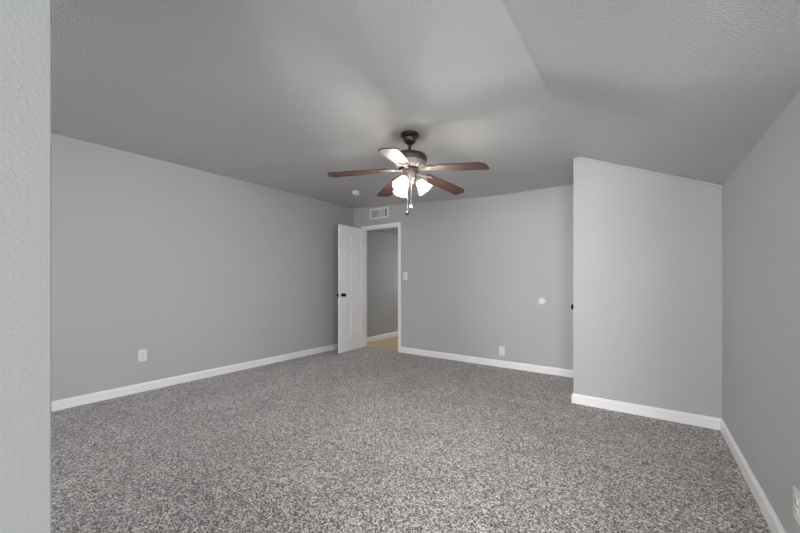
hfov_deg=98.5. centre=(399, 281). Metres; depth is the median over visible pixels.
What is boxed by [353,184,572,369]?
wall
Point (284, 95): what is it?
ceiling
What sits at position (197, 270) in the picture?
wall
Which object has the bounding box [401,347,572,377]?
baseboard
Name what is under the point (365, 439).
floor
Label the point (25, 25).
wall partition
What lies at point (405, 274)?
light switch
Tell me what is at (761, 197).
wall
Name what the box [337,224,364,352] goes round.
door
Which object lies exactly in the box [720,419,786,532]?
baseboard
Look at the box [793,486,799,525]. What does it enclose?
wall outlet
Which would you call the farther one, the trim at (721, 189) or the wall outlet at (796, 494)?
the trim at (721, 189)
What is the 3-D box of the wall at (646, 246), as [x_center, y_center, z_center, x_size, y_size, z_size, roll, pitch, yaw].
[2.074,-0.006,2.971,1.030,2.287,0.100,0,0,35]
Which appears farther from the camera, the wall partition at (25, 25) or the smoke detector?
the smoke detector
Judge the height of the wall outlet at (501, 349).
0.120 m
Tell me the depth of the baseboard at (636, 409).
2.88 m
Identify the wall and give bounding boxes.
[51,133,397,400]
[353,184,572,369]
[573,159,720,417]
[723,90,799,532]
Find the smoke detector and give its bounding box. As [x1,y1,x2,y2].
[352,191,360,195]
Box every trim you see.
[361,222,400,351]
[573,157,722,187]
[720,188,722,418]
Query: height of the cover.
0.082 m
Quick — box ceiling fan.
[327,130,489,214]
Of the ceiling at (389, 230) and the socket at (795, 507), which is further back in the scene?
the ceiling at (389, 230)
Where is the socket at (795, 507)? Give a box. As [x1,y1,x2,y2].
[794,506,797,515]
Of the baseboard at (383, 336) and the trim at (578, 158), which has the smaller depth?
the trim at (578, 158)
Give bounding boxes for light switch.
[403,272,407,279]
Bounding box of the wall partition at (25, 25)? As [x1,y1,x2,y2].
[0,0,50,532]
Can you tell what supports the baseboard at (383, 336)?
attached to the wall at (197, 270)
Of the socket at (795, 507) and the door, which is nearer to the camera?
the socket at (795, 507)
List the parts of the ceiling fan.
blade, blade, blade, lamp shade, lamp shade, light bulb, lamp shade, lamp shade, blade, blade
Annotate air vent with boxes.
[370,206,388,219]
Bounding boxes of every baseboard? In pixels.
[51,344,337,411]
[367,331,397,341]
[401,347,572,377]
[571,393,720,429]
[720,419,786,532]
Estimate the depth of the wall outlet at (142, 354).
3.55 m
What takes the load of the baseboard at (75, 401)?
attached to the wall at (197, 270)
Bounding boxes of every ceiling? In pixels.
[51,0,799,207]
[377,227,397,233]
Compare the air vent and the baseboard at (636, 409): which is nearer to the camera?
the baseboard at (636, 409)
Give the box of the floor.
[51,336,771,532]
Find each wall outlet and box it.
[138,349,146,361]
[499,346,504,355]
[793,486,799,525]
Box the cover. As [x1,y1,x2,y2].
[539,298,545,303]
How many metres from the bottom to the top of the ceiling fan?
0.641 m
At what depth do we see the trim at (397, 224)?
5.55 m

